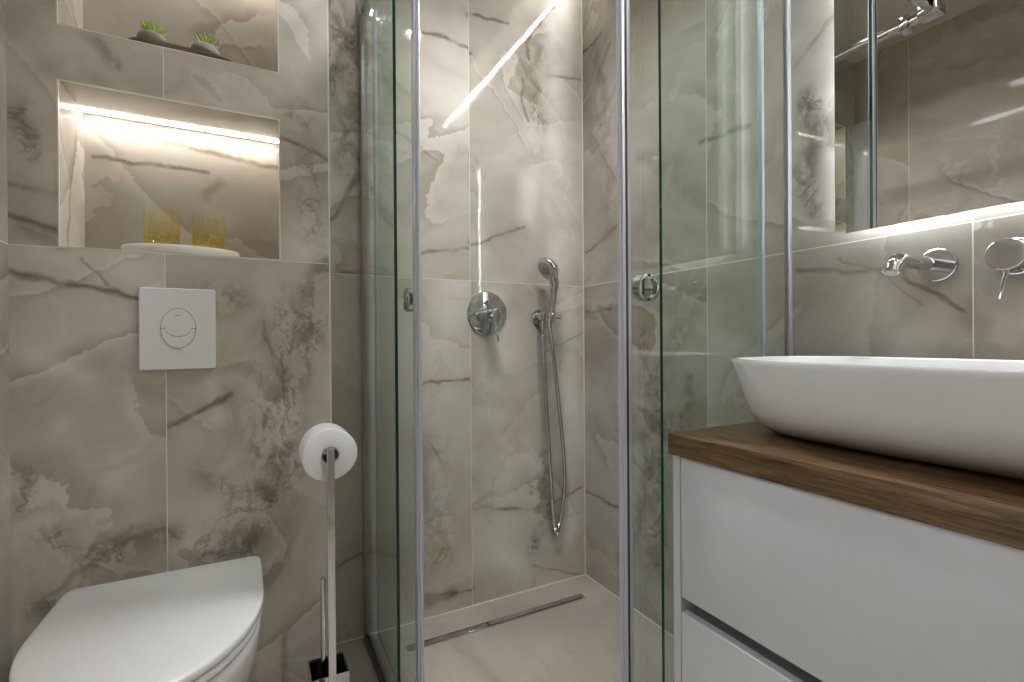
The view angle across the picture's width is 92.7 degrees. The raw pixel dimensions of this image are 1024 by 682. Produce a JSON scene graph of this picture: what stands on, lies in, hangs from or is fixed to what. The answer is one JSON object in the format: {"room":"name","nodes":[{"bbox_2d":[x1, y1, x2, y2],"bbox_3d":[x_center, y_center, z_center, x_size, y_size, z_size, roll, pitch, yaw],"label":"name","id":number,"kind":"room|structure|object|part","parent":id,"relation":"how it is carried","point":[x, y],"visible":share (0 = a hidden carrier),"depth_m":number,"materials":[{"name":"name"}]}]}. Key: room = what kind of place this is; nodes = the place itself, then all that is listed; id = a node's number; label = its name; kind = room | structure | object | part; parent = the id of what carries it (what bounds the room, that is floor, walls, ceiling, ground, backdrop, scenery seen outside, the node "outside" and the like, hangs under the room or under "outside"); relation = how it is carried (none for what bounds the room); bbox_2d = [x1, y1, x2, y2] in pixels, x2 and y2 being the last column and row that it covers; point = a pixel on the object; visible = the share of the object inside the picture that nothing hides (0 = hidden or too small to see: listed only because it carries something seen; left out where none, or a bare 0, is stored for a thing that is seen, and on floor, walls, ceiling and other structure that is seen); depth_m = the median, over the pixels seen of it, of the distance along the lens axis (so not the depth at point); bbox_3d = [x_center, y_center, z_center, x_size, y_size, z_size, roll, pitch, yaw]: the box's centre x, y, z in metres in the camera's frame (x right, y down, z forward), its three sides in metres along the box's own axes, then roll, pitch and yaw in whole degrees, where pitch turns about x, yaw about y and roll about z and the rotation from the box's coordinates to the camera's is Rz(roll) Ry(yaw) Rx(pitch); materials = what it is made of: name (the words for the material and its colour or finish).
{"room":"bathroom","nodes":[
{"label":"bathroom","id":0,"kind":"room"},
{"bbox_2d":[0,0,11,681],"bbox_3d":[-0.619,-0.326,0.006,0.120,2.620,2.984,0,0,-28],"label":"wall","id":1,"kind":"structure","parent":0,"point":[5,501],"depth_m":1.05,"materials":[{"name":"stone"}]},
{"bbox_2d":[6,0,329,681],"bbox_3d":[-0.858,-0.237,1.318,0.669,2.440,0.198,0,0,-28],"label":"wall","id":2,"kind":"structure","parent":0,"point":[119,470],"depth_m":1.26,"materials":[{"name":"stone"}]},
{"bbox_2d":[9,556,263,681],"bbox_3d":[-0.713,0.731,0.976,0.390,0.374,0.538,0,0,-28],"label":"toilet","id":3,"kind":"object","parent":2,"relation":"attached to","point":[201,623],"visible":1,"depth_m":0.93,"materials":[{"name":"white ceramic"}]},
{"bbox_3d":[-0.701,0.575,0.951,0.385,0.019,0.475,0,0,-28],"label":"seat","id":4,"kind":"part","parent":3,"relation":"part of","materials":[{"name":"white plastic"}]},
{"bbox_3d":[-0.715,0.752,0.982,0.377,0.330,0.526,0,0,-28],"label":"bowl","id":5,"kind":"part","parent":3,"relation":"part of","materials":[{"name":"white ceramic"}]},
{"bbox_2d":[56,0,278,73],"bbox_3d":[-0.837,-0.915,1.220,0.459,0.383,0.005,0,0,-28],"label":"trim","id":6,"kind":"structure","parent":2,"relation":"attached to","point":[56,0],"depth_m":1.22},
{"bbox_2d":[56,78,280,260],"bbox_3d":[-0.833,-0.408,1.221,0.459,0.383,0.005,0,0,-28],"label":"trim","id":7,"kind":"structure","parent":2,"relation":"attached to","point":[57,79],"depth_m":1.17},
{"bbox_2d":[138,287,215,369],"bbox_3d":[-0.829,-0.030,1.214,0.159,0.201,0.013,0,0,-28],"label":"flush plate","id":8,"kind":"object","parent":2,"relation":"attached to","point":[177,327],"visible":1,"depth_m":1.21,"materials":[{"name":"white plastic"}]},
{"bbox_2d":[80,107,275,142],"bbox_3d":[-0.905,-0.595,1.356,0.450,0.004,0.014,0,0,-28],"label":"light strip","id":9,"kind":"object","parent":2,"relation":"attached to","point":[81,109],"visible":1,"depth_m":1.34,"materials":[{"name":"glowing white led light diffuser"}]},
{"bbox_2d":[121,243,239,256],"bbox_3d":[-0.874,-0.230,1.299,0.262,0.023,0.172,0,0,-28],"label":"oval tray","id":10,"kind":"object","parent":2,"relation":"on","point":[155,247],"visible":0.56,"depth_m":1.22,"materials":[{"name":"white ceramic"}]},
{"bbox_2d":[143,208,180,244],"bbox_3d":[-0.904,-0.286,1.263,0.078,0.098,0.078,0,0,-28],"label":"tumbler","id":11,"kind":"object","parent":10,"relation":"on","point":[144,208],"visible":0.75,"depth_m":1.24,"materials":[{"name":"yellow glass"}]},
{"bbox_2d":[191,213,225,248],"bbox_3d":[-0.814,-0.287,1.312,0.078,0.098,0.078,0,0,-12],"label":"tumbler","id":12,"kind":"object","parent":10,"relation":"on","point":[192,213],"visible":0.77,"depth_m":1.30,"materials":[{"name":"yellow glass"}]},
{"bbox_2d":[129,37,231,61],"bbox_3d":[-0.850,-0.733,1.266,0.225,0.014,0.095,0,0,-28],"label":"wooden board","id":13,"kind":"object","parent":2,"relation":"on","point":[145,40],"visible":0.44,"depth_m":1.22,"materials":[{"name":"brown wood"}]},
{"bbox_2d":[136,19,167,42],"bbox_3d":[-0.907,-0.774,1.234,0.066,0.070,0.081,0,0,-28],"label":"potted succulent","id":14,"kind":"object","parent":13,"relation":"on","point":[149,31],"visible":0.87,"depth_m":1.21,"materials":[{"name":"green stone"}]},
{"bbox_2d":[136,29,167,42],"bbox_3d":[-0.907,-0.756,1.234,0.066,0.034,0.081,0,0,-28],"label":"pot","id":15,"kind":"object","parent":14,"relation":"attached to","point":[156,34],"depth_m":1.20,"materials":[{"name":"grey stone"}]},
{"bbox_2d":[191,32,220,54],"bbox_3d":[-0.805,-0.774,1.285,0.068,0.068,0.081,0,0,-28],"label":"potted succulent","id":16,"kind":"object","parent":13,"relation":"on","point":[204,44],"visible":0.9,"depth_m":1.26,"materials":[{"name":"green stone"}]},
{"bbox_2d":[191,41,219,54],"bbox_3d":[-0.806,-0.757,1.285,0.066,0.034,0.081,0,0,-28],"label":"pot","id":17,"kind":"object","parent":16,"relation":"attached to","point":[208,46],"depth_m":1.25,"materials":[{"name":"grey stone"}]},
{"bbox_2d":[327,0,331,422],"bbox_3d":[-0.517,-0.240,1.385,0.004,2.440,0.004,0,0,-28],"label":"trim","id":18,"kind":"structure","parent":2,"relation":"attached to","point":[327,0],"depth_m":1.38,"materials":[{"name":"grey metal"}]},
{"bbox_2d":[336,574,673,644],"bbox_3d":[0.053,0.975,1.417,1.021,0.003,0.864,0,0,-28],"label":"trim","id":19,"kind":"structure","parent":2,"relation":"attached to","point":[582,574],"depth_m":1.77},
{"bbox_2d":[328,0,584,642],"bbox_3d":[-0.480,-0.331,1.695,1.690,2.620,0.120,0,0,-28],"label":"wall","id":20,"kind":"structure","parent":0,"point":[501,108],"depth_m":1.79,"materials":[{"name":"stone"}]},
{"bbox_2d":[467,292,506,341],"bbox_3d":[-0.074,-0.090,1.792,0.162,0.186,0.082,0,0,-28],"label":"shower mixer","id":21,"kind":"object","parent":20,"relation":"attached to","point":[486,311],"visible":1,"depth_m":1.81,"materials":[{"name":"silver metal"}]},
{"bbox_3d":[-0.072,-0.092,1.789,0.049,0.049,0.074,0,0,-28],"label":"control knob","id":22,"kind":"part","parent":21,"relation":"part of","materials":[{"name":"silver metal"}]},
{"bbox_3d":[-0.054,-0.035,1.769,0.021,0.075,0.009,0,0,27],"label":"lever","id":23,"kind":"part","parent":21,"relation":"part of","materials":[{"name":"silver metal"}]},
{"bbox_2d":[532,309,560,325],"bbox_3d":[0.134,-0.092,1.910,0.109,0.066,0.062,0,0,27],"label":"holder","id":24,"kind":"object","parent":20,"relation":"attached to","point":[539,316],"visible":1,"depth_m":1.90,"materials":[{"name":"silver metal"}]},
{"bbox_3d":[0.116,-0.095,1.909,0.034,0.034,0.034,0,0,-28],"label":"holder arm","id":25,"kind":"part","parent":24,"relation":"part of","materials":[{"name":"silver metal"}]},
{"bbox_2d":[537,257,558,323],"bbox_3d":[0.137,-0.192,1.864,0.085,0.250,0.088,0,0,9],"label":"shower","id":26,"kind":"object","parent":24,"relation":"hanging from","point":[548,268],"visible":0.97,"depth_m":1.86,"materials":[{"name":"silver metal"}]},
{"bbox_3d":[0.154,-0.165,1.880,0.052,0.197,0.059,0,0,-28],"label":"handle","id":27,"kind":"part","parent":26,"relation":"part of","materials":[{"name":"silver metal"}]},
{"bbox_2d":[540,323,566,535],"bbox_3d":[0.170,0.350,1.926,0.117,0.849,0.048,0,0,-28],"label":"shower hose","id":28,"kind":"object","parent":24,"relation":"hanging from","point":[556,528],"visible":1,"depth_m":1.92,"materials":[{"name":"silver metal"}]},
{"bbox_2d":[581,0,585,573],"bbox_3d":[0.296,-0.247,2.030,0.004,2.440,0.004,0,0,-28],"label":"trim","id":29,"kind":"structure","parent":20,"relation":"attached to","point":[581,0],"depth_m":2.03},
{"bbox_2d":[336,575,673,681],"bbox_3d":[-0.441,1.033,0.058,3.457,0.100,3.114,0,0,-28],"label":"floor","id":30,"kind":"structure","parent":0,"point":[579,640],"depth_m":1.57,"materials":[{"name":"beige tile"}]},
{"bbox_2d":[307,447,348,681],"bbox_3d":[-0.439,0.609,1.163,0.120,0.742,0.250,0,0,-28],"label":"stand","id":31,"kind":"object","parent":30,"relation":"on","point":[337,667],"visible":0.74,"depth_m":1.08,"materials":[{"name":"silver metal"}]},
{"bbox_2d":[320,577,326,678],"bbox_3d":[-0.469,0.778,1.216,0.061,0.380,0.061,0,0,-28],"label":"toilet brush","id":32,"kind":"object","parent":31,"relation":"on","point":[322,579],"visible":1,"depth_m":1.21,"materials":[{"name":"silver metal"}]},
{"bbox_2d":[299,423,356,480],"bbox_3d":[-0.431,0.256,1.142,0.118,0.116,0.100,0,0,-28],"label":"toilet roll","id":33,"kind":"object","parent":31,"relation":"hanging from","point":[320,437],"visible":0.93,"depth_m":1.10,"materials":[{"name":"paper"}]},
{"bbox_3d":[-0.401,0.605,1.087,0.016,0.734,0.016,0,0,-28],"label":"post","id":34,"kind":"part","parent":31,"relation":"part of","materials":[{"name":"silver metal"}]},
{"bbox_2d":[406,594,584,651],"bbox_3d":[-0.032,0.973,1.706,0.680,0.006,0.031,0,0,-28],"label":"shower drain","id":35,"kind":"object","parent":30,"relation":"on","point":[475,628],"visible":1,"depth_m":1.69,"materials":[{"name":"metal"}]},
{"bbox_2d":[356,0,792,681],"bbox_3d":[0.106,-0.083,1.422,0.908,2.118,0.905,0,0,-28],"label":"shower enclosure","id":36,"kind":"object","parent":30,"relation":"on","point":[646,287],"visible":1,"depth_m":1.17,"materials":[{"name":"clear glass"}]},
{"bbox_3d":[-0.293,-1.096,1.256,0.024,0.030,0.833,0,0,-28],"label":"rail","id":37,"kind":"part","parent":36,"relation":"part of","materials":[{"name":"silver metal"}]},
{"bbox_3d":[-0.391,-0.058,1.426,0.008,2.042,0.414,0,0,-28],"label":"fixed panel","id":38,"kind":"part","parent":36,"relation":"part of","materials":[{"name":"clear glass"}]},
{"bbox_3d":[-0.336,-0.060,1.388,0.008,2.038,0.439,0,0,-28],"label":"sliding door","id":39,"kind":"part","parent":36,"relation":"part of","materials":[{"name":"clear glass"}]},
{"bbox_3d":[-0.258,-0.104,1.237,0.024,0.062,0.062,0,0,-28],"label":"handle","id":40,"kind":"part","parent":36,"relation":"part of","materials":[{"name":"silver metal"}]},
{"bbox_3d":[0.291,-0.116,1.062,0.062,0.062,0.024,0,0,-28],"label":"handle","id":41,"kind":"part","parent":36,"relation":"part of","materials":[{"name":"silver metal"}]},
{"bbox_3d":[0.509,-0.064,1.141,0.430,2.042,0.008,0,0,-28],"label":"fixed panel","id":42,"kind":"part","parent":36,"relation":"part of","materials":[{"name":"clear glass"}]},
{"bbox_2d":[582,0,1023,635],"bbox_3d":[0.805,-0.339,1.190,0.120,2.620,2.204,0,0,-28],"label":"wall","id":43,"kind":"structure","parent":0,"point":[843,303],"depth_m":1.43,"materials":[{"name":"stone"}]},
{"bbox_2d":[673,455,1023,681],"bbox_3d":[0.715,0.538,0.773,0.435,0.610,0.792,0,0,-28],"label":"vanity cabinet","id":44,"kind":"object","parent":43,"relation":"attached to","point":[774,582],"visible":0.75,"depth_m":0.75,"materials":[{"name":"white paint"}]},
{"bbox_3d":[0.531,0.698,0.677,0.019,0.283,0.750,0,0,-28],"label":"drawer","id":45,"kind":"part","parent":44,"relation":"part of","materials":[{"name":"white paint"}]},
{"bbox_2d":[668,421,1023,549],"bbox_3d":[0.712,0.211,0.764,0.446,0.044,0.815,0,0,-28],"label":"countertop","id":46,"kind":"structure","parent":44,"relation":"on","point":[989,507],"depth_m":0.71,"materials":[{"name":"brown wood"}]},
{"bbox_2d":[730,356,1023,479],"bbox_3d":[0.696,0.112,0.786,0.381,0.155,0.671,0,0,-28],"label":"washbasin","id":47,"kind":"object","parent":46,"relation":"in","point":[965,414],"visible":1,"depth_m":0.71,"materials":[{"name":"white ceramic"}]},
{"bbox_2d":[882,248,958,281],"bbox_3d":[0.765,-0.151,0.932,0.192,0.065,0.065,0,0,-28],"label":"spout","id":48,"kind":"object","parent":43,"relation":"attached to","point":[939,264],"visible":1,"depth_m":0.95,"materials":[{"name":"silver metal"}]},
{"bbox_3d":[0.763,-0.142,0.930,0.187,0.044,0.027,0,0,-28],"label":"spout","id":49,"kind":"part","parent":48,"relation":"part of","materials":[{"name":"silver metal"}]},
{"bbox_2d":[834,0,1023,234],"bbox_3d":[0.889,-0.655,0.863,0.030,0.826,0.595,0,0,-28],"label":"mirror","id":50,"kind":"object","parent":43,"relation":"attached to","point":[929,94],"visible":1,"depth_m":0.97,"materials":[{"name":"silver mirror"}]},
{"bbox_2d":[984,237,1023,299],"bbox_3d":[0.878,-0.128,0.861,0.057,0.111,0.065,0,0,-28],"label":"mixer","id":51,"kind":"object","parent":43,"relation":"attached to","point":[1006,255],"visible":1,"depth_m":0.85,"materials":[{"name":"silver metal"}]},
{"bbox_3d":[0.861,-0.100,0.855,0.022,0.056,0.008,0,0,-4],"label":"lever","id":52,"kind":"part","parent":51,"relation":"part of","materials":[{"name":"silver metal"}]}
]}

